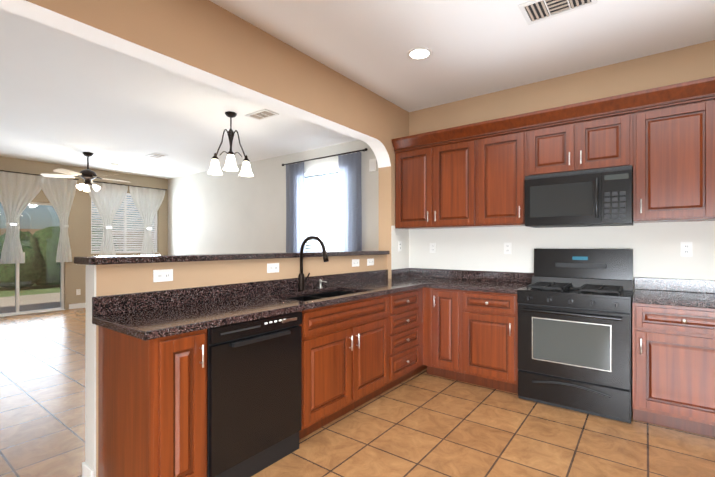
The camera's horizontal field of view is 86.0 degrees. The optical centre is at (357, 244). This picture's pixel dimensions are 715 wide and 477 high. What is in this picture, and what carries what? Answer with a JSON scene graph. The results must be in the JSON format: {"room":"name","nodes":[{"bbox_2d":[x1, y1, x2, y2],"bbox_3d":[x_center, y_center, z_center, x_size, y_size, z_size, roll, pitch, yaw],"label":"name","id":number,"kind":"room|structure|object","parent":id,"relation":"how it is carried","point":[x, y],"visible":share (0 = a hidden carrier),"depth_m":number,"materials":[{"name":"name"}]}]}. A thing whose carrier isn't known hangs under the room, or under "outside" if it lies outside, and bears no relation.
{"room":"kitchen","nodes":[
{"label":"kitchen","id":0,"kind":"room"},
{"bbox_2d":[0,156,167,309],"bbox_3d":[-6.493,-0.140,6.801,0.150,2.870,6.200,0,0,37],"label":"wall","id":1,"kind":"structure","parent":0,"point":[79,227],"depth_m":7.81,"materials":[{"name":"beige paint"}]},
{"bbox_2d":[0,202,64,316],"bbox_3d":[-6.271,0.245,7.077,0.130,2.100,1.410,0,0,37],"label":"sliding door","id":2,"kind":"structure","parent":1,"relation":"in","point":[17,291],"depth_m":7.29,"materials":[{"name":"white"}]},
{"bbox_2d":[0,170,78,263],"bbox_3d":[-6.129,-0.484,7.035,0.171,1.660,1.710,0,0,37],"label":"door curtain","id":3,"kind":"object","parent":1,"relation":"hanging from","point":[19,191],"visible":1,"depth_m":7.07,"materials":[{"name":"white fabric"}]},
{"bbox_2d":[69,303,85,308],"bbox_3d":[-5.164,1.248,8.427,0.013,0.100,1.960,0,0,37],"label":"baseboard","id":4,"kind":"structure","parent":1,"relation":"attached to","point":[80,305],"depth_m":7.75,"materials":[{"name":"white wood"}]},
{"bbox_2d":[76,289,80,294],"bbox_3d":[-5.659,0.967,7.773,0.008,0.116,0.072,0,0,37],"label":"electrical outlet","id":5,"kind":"object","parent":1,"relation":"attached to","point":[78,291],"visible":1,"depth_m":7.77,"materials":[{"name":"white plastic"}]},
{"bbox_2d":[91,196,157,253],"bbox_3d":[-5.168,-0.472,8.545,0.130,1.340,1.380,0,0,37],"label":"window","id":6,"kind":"structure","parent":1,"relation":"in","point":[125,234],"depth_m":8.56,"materials":[{"name":"white"}]},
{"bbox_2d":[91,193,157,251],"bbox_3d":[-5.146,-0.486,8.529,0.053,1.308,1.370,0,0,37],"label":"window blind","id":7,"kind":"object","parent":6,"relation":"attached to","point":[134,218],"visible":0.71,"depth_m":8.51,"materials":[{"name":"white plastic"}]},
{"bbox_2d":[83,180,166,255],"bbox_3d":[-5.059,-0.482,8.457,0.175,1.660,1.710,0,0,37],"label":"window curtain","id":8,"kind":"object","parent":1,"relation":"hanging from","point":[107,199],"visible":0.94,"depth_m":8.33,"materials":[{"name":"white fabric"}]},
{"bbox_2d":[0,0,408,278],"bbox_3d":[-1.136,-0.148,2.393,0.171,2.870,5.600,0,0,37],"label":"wall","id":9,"kind":"structure","parent":0,"point":[208,42],"depth_m":2.71,"materials":[{"name":"paint"}]},
{"bbox_2d":[92,268,407,331],"bbox_3d":[-0.206,0.437,3.154,0.513,0.320,3.260,0,0,37],"label":"backsplash","id":10,"kind":"structure","parent":9,"relation":"attached to","point":[329,311],"depth_m":2.67,"materials":[{"name":"black stone"}]},
{"bbox_2d":[398,241,401,250],"bbox_3d":[0.487,0.021,4.400,0.008,0.116,0.072,0,0,37],"label":"outlet","id":11,"kind":"object","parent":9,"relation":"attached to","point":[399,245],"visible":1,"depth_m":4.39,"materials":[{"name":"white plastic"}]},
{"bbox_2d":[85,254,386,476],"bbox_3d":[-0.578,0.699,3.192,0.120,1.179,2.850,0,0,37],"label":"wall","id":12,"kind":"structure","parent":0,"point":[109,279],"depth_m":2.33,"materials":[{"name":"paint"}]},
{"bbox_2d":[82,462,93,476],"bbox_3d":[-0.636,1.239,3.226,0.013,0.100,2.863,0,0,37],"label":"baseboard","id":13,"kind":"structure","parent":12,"relation":"attached to","point":[87,470],"depth_m":2.04,"materials":[{"name":"white"}]},
{"bbox_2d":[153,269,172,281],"bbox_3d":[-1.166,0.187,2.303,0.008,0.072,0.116,0,0,37],"label":"outlet","id":14,"kind":"object","parent":12,"relation":"attached to","point":[162,275],"visible":1,"depth_m":2.30,"materials":[{"name":"white plastic"}]},
{"bbox_2d":[74,251,388,264],"bbox_3d":[-0.601,0.088,3.187,0.230,0.040,2.883,0,0,37],"label":"cap","id":15,"kind":"object","parent":12,"relation":"on","point":[102,260],"visible":1,"depth_m":2.47,"materials":[{"name":"stone"}]},
{"bbox_2d":[267,263,278,272],"bbox_3d":[-0.655,0.183,2.982,0.008,0.072,0.116,0,0,37],"label":"outlet","id":16,"kind":"object","parent":12,"relation":"attached to","point":[272,267],"visible":1,"depth_m":2.97,"materials":[{"name":"white plastic"}]},
{"bbox_2d":[352,259,358,266],"bbox_3d":[-0.018,0.185,3.829,0.008,0.072,0.116,0,0,37],"label":"outlet","id":17,"kind":"object","parent":12,"relation":"attached to","point":[355,262],"visible":1,"depth_m":3.82,"materials":[{"name":"white plastic"}]},
{"bbox_2d":[367,258,373,265],"bbox_3d":[0.139,0.185,4.037,0.008,0.072,0.116,0,0,37],"label":"outlet","id":18,"kind":"object","parent":12,"relation":"attached to","point":[370,262],"visible":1,"depth_m":4.03,"materials":[{"name":"white plastic"}]},
{"bbox_2d":[168,140,378,254],"bbox_3d":[-1.879,-0.139,7.302,6.920,2.870,0.150,0,0,37],"label":"wall","id":19,"kind":"structure","parent":0,"point":[225,212],"depth_m":7.39,"materials":[{"name":"paint"}]},
{"bbox_2d":[304,172,338,251],"bbox_3d":[-0.495,-0.481,6.248,1.200,1.450,0.130,0,0,37],"label":"window","id":20,"kind":"structure","parent":19,"relation":"in","point":[323,212],"depth_m":6.28,"materials":[{"name":"white"}]},
{"bbox_2d":[304,168,338,250],"bbox_3d":[-0.510,-0.495,6.227,1.190,1.418,0.053,0,0,37],"label":"window blind","id":21,"kind":"object","parent":20,"relation":"attached to","point":[335,181],"visible":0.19,"depth_m":6.27,"materials":[{"name":"white plastic"}]},
{"bbox_2d":[282,148,367,251],"bbox_3d":[-0.573,-0.232,6.160,1.840,2.352,0.101,0,0,37],"label":"curtain","id":22,"kind":"object","parent":19,"relation":"hanging from","point":[350,208],"visible":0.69,"depth_m":5.89,"materials":[{"name":"blue fabric"}]},
{"bbox_2d":[369,158,376,171],"bbox_3d":[0.230,-1.157,5.599,0.120,0.180,0.036,0,0,37],"label":"switch","id":23,"kind":"object","parent":19,"relation":"attached to","point":[372,165],"visible":0.92,"depth_m":5.58,"materials":[{"name":"white plastic"}]},
{"bbox_2d":[285,291,354,300],"bbox_3d":[-0.265,0.513,3.001,0.422,0.190,0.832,0,0,37],"label":"sink","id":24,"kind":"object","parent":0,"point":[314,295],"depth_m":3.19,"materials":[{"name":"black metal"}]},
{"bbox_2d":[0,308,714,476],"bbox_3d":[-1.711,1.339,3.199,12.420,0.100,6.800,0,0,37],"label":"floor","id":25,"kind":"structure","parent":0,"point":[423,423],"depth_m":2.60,"materials":[{"name":"tile"}]},
{"bbox_2d":[95,324,215,476],"bbox_3d":[-1.053,0.852,1.964,0.588,0.869,0.282,0,0,37],"label":"base cabinet","id":26,"kind":"object","parent":25,"relation":"on","point":[152,392],"depth_m":1.80,"materials":[{"name":"brown wood"}]},
{"bbox_2d":[92,296,315,339],"bbox_3d":[-0.834,0.397,2.251,0.597,0.039,1.062,0,0,37],"label":"countertop","id":27,"kind":"structure","parent":26,"relation":"on","point":[147,322],"depth_m":2.06,"materials":[{"name":"black stone"}]},
{"bbox_2d":[207,311,301,476],"bbox_3d":[-0.746,0.854,2.310,0.572,0.866,0.630,0,0,37],"label":"dishwasher","id":28,"kind":"object","parent":25,"relation":"on","point":[254,390],"visible":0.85,"depth_m":2.11,"materials":[{"name":"black metal"}]},
{"bbox_2d":[299,316,391,439],"bbox_3d":[-0.270,0.958,3.004,0.588,0.660,1.041,0,0,37],"label":"base cabinet","id":29,"kind":"object","parent":25,"relation":"on","point":[367,336],"depth_m":2.77,"materials":[{"name":"brown wood"}]},
{"bbox_2d":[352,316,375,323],"bbox_3d":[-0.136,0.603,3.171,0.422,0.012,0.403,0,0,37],"label":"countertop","id":30,"kind":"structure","parent":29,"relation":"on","point":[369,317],"depth_m":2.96,"materials":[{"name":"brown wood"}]},
{"bbox_2d":[340,288,423,386],"bbox_3d":[0.208,0.855,3.640,0.588,0.869,0.550,0,0,37],"label":"base cabinet","id":31,"kind":"object","parent":25,"relation":"on","point":[406,308],"depth_m":3.46,"materials":[{"name":"brown wood"}]},
{"bbox_2d":[328,276,439,295],"bbox_3d":[0.393,0.399,3.881,0.597,0.039,1.377,0,0,37],"label":"countertop","id":32,"kind":"structure","parent":31,"relation":"on","point":[381,287],"depth_m":3.54,"materials":[{"name":"black stone"}]},
{"bbox_2d":[298,236,328,290],"bbox_3d":[-0.290,0.155,3.157,0.321,0.448,0.280,0,0,37],"label":"faucet","id":33,"kind":"object","parent":32,"relation":"on","point":[312,283],"depth_m":3.14,"materials":[{"name":"black metal"}]},
{"bbox_2d":[424,288,427,373],"bbox_3d":[0.460,0.856,3.991,0.568,0.869,0.315,0,0,37],"label":"base cabinet","id":34,"kind":"object","parent":25,"relation":"on","point":[425,289],"depth_m":3.75,"materials":[{"name":"brown wood"}]},
{"bbox_2d":[428,288,459,380],"bbox_3d":[1.018,0.855,3.864,0.300,0.869,0.648,0,0,37],"label":"base cabinet","id":35,"kind":"object","parent":25,"relation":"on","point":[443,303],"depth_m":3.62,"materials":[{"name":"brown wood"}]},
{"bbox_2d":[460,288,517,393],"bbox_3d":[1.336,0.855,3.624,0.498,0.869,0.648,0,0,37],"label":"base cabinet","id":36,"kind":"object","parent":25,"relation":"on","point":[488,320],"depth_m":3.37,"materials":[{"name":"brown wood"}]},
{"bbox_2d":[424,280,529,291],"bbox_3d":[1.191,0.399,3.730,0.859,0.039,0.658,0,0,37],"label":"countertop","id":37,"kind":"structure","parent":36,"relation":"on","point":[480,285],"depth_m":3.63,"materials":[{"name":"black stone"}]},
{"bbox_2d":[517,249,632,423],"bbox_3d":[1.815,0.663,3.195,0.770,1.250,0.717,0,0,37],"label":"range","id":38,"kind":"object","parent":25,"relation":"on","point":[574,329],"visible":1,"depth_m":2.99,"materials":[{"name":"black metal"}]},
{"bbox_2d":[632,300,714,437],"bbox_3d":[2.389,0.854,2.832,0.568,0.869,0.648,0,0,37],"label":"base cabinet","id":39,"kind":"object","parent":25,"relation":"on","point":[673,345],"depth_m":2.61,"materials":[{"name":"brown wood"}]},
{"bbox_2d":[632,288,714,307],"bbox_3d":[2.925,0.397,2.425,1.918,0.039,0.658,0,0,37],"label":"countertop","id":40,"kind":"structure","parent":39,"relation":"on","point":[649,295],"depth_m":2.73,"materials":[{"name":"grey stone"}]},
{"bbox_2d":[0,0,714,178],"bbox_3d":[-1.711,-1.631,3.204,12.420,0.100,6.800,0,0,37],"label":"ceiling","id":41,"kind":"structure","parent":0,"point":[68,99],"depth_m":3.44,"materials":[{"name":"paint"}]},
{"bbox_2d":[40,152,130,191],"bbox_3d":[-4.609,-1.245,6.632,1.305,0.658,1.248,0,0,37],"label":"ceiling fan","id":42,"kind":"object","parent":41,"relation":"hanging from","point":[88,175],"visible":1,"depth_m":6.52,"materials":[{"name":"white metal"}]},
{"bbox_2d":[145,153,167,157],"bbox_3d":[-3.541,-1.568,6.759,0.360,0.012,0.220,0,0,37],"label":"ceiling vent","id":43,"kind":"object","parent":41,"relation":"in","point":[156,155],"visible":1,"depth_m":6.74,"materials":[{"name":"white metal"}]},
{"bbox_2d":[208,111,253,176],"bbox_3d":[-1.505,-1.218,4.656,0.538,0.719,0.506,0,0,37],"label":"chandelier","id":44,"kind":"object","parent":41,"relation":"hanging from","point":[230,165],"visible":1,"depth_m":4.61,"materials":[{"name":"white glass"}]},
{"bbox_2d":[245,109,278,120],"bbox_3d":[-1.158,-1.572,4.653,0.360,0.012,0.220,0,0,37],"label":"ceiling vent","id":45,"kind":"object","parent":41,"relation":"in","point":[262,114],"visible":1,"depth_m":4.63,"materials":[{"name":"white metal"}]},
{"bbox_2d":[407,47,431,59],"bbox_3d":[0.514,-1.577,3.175,0.210,0.007,0.210,0,0,37],"label":"recessed light","id":46,"kind":"object","parent":41,"relation":"in","point":[420,53],"visible":1,"depth_m":3.17,"materials":[{"name":"white glass"}]},
{"bbox_2d":[518,0,596,24],"bbox_3d":[1.311,-1.576,2.513,0.420,0.012,0.270,0,0,37],"label":"ceiling vent","id":47,"kind":"object","parent":41,"relation":"in","point":[534,11],"visible":1,"depth_m":2.55,"materials":[{"name":"white metal"}]},
{"bbox_2d":[409,40,714,291],"bbox_3d":[2.602,-0.146,3.178,5.200,2.870,0.150,0,0,37],"label":"wall","id":48,"kind":"structure","parent":0,"point":[656,247],"depth_m":3.54,"materials":[{"name":"paint"}]},
{"bbox_2d":[430,243,435,252],"bbox_3d":[0.860,0.041,4.389,0.072,0.116,0.008,0,0,37],"label":"electrical outlet","id":49,"kind":"object","parent":48,"relation":"attached to","point":[432,247],"visible":1,"depth_m":4.38,"materials":[{"name":"white plastic"}]},
{"bbox_2d":[392,124,475,228],"bbox_3d":[0.890,-0.673,4.150,0.933,0.985,0.350,0,0,37],"label":"upper cabinet","id":50,"kind":"object","parent":48,"relation":"attached to","point":[435,172],"depth_m":3.98,"materials":[{"name":"brown wood"}]},
{"bbox_2d":[476,113,527,227],"bbox_3d":[1.444,-0.674,3.733,0.453,0.985,0.350,0,0,37],"label":"upper cabinet","id":51,"kind":"object","parent":48,"relation":"attached to","point":[502,144],"depth_m":3.58,"materials":[{"name":"brown wood"}]},
{"bbox_2d":[504,243,510,253],"bbox_3d":[1.523,0.040,3.889,0.072,0.116,0.008,0,0,37],"label":"electrical outlet","id":52,"kind":"object","parent":48,"relation":"attached to","point":[507,248],"visible":1,"depth_m":3.89,"materials":[{"name":"white plastic"}]},
{"bbox_2d":[408,268,714,291],"bbox_3d":[2.255,0.328,3.329,4.077,0.102,0.020,0,0,37],"label":"backsplash","id":53,"kind":"structure","parent":48,"relation":"attached to","point":[661,284],"depth_m":3.76,"materials":[{"name":"black stone"}]},
{"bbox_2d":[528,92,635,175],"bbox_3d":[1.938,-0.889,3.361,0.784,0.556,0.350,0,0,37],"label":"upper cabinet","id":54,"kind":"object","parent":48,"relation":"attached to","point":[593,134],"depth_m":3.18,"materials":[{"name":"brown wood"}]},
{"bbox_2d":[525,165,632,227],"bbox_3d":[1.904,-0.384,3.315,0.772,0.445,0.460,0,0,37],"label":"microwave","id":55,"kind":"object","parent":54,"relation":"attached to","point":[593,197],"visible":1,"depth_m":3.14,"materials":[{"name":"black metal"}]},
{"bbox_2d":[632,76,714,222],"bbox_3d":[2.450,-0.675,2.976,0.498,0.985,0.350,0,0,37],"label":"upper cabinet","id":56,"kind":"object","parent":48,"relation":"attached to","point":[661,140],"depth_m":2.83,"materials":[{"name":"brown wood"}]},
{"bbox_2d":[681,242,691,256],"bbox_3d":[2.626,0.038,3.059,0.072,0.116,0.008,0,0,37],"label":"electrical outlet","id":57,"kind":"object","parent":48,"relation":"attached to","point":[686,248],"visible":1,"depth_m":3.06,"materials":[{"name":"white plastic"}]},
{"label":"outside","id":58,"kind":"structure","parent":0,"visible":0},
{"bbox_2d":[0,283,59,313],"bbox_3d":[-6.276,1.366,7.261,30.000,0.100,28.000,0,0,37],"label":"ground","id":59,"kind":"structure","parent":58,"point":[25,295],"depth_m":9.53,"materials":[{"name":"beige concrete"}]},
{"bbox_2d":[0,227,325,248],"bbox_3d":[-3.559,0.382,5.218,23.200,1.880,28.000,0,0,37],"label":"fence","id":60,"kind":"object","parent":59,"relation":"on","point":[24,230],"depth_m":15.84,"materials":[{"name":"white"}]},
{"bbox_2d":[0,192,338,288],"bbox_3d":[-6.931,-0.012,5.559,14.281,2.771,14.396,0,0,37],"label":"bushes","id":61,"kind":"object","parent":59,"relation":"on","point":[41,273],"depth_m":11.33,"materials":[{"name":"green plant"}]}
]}

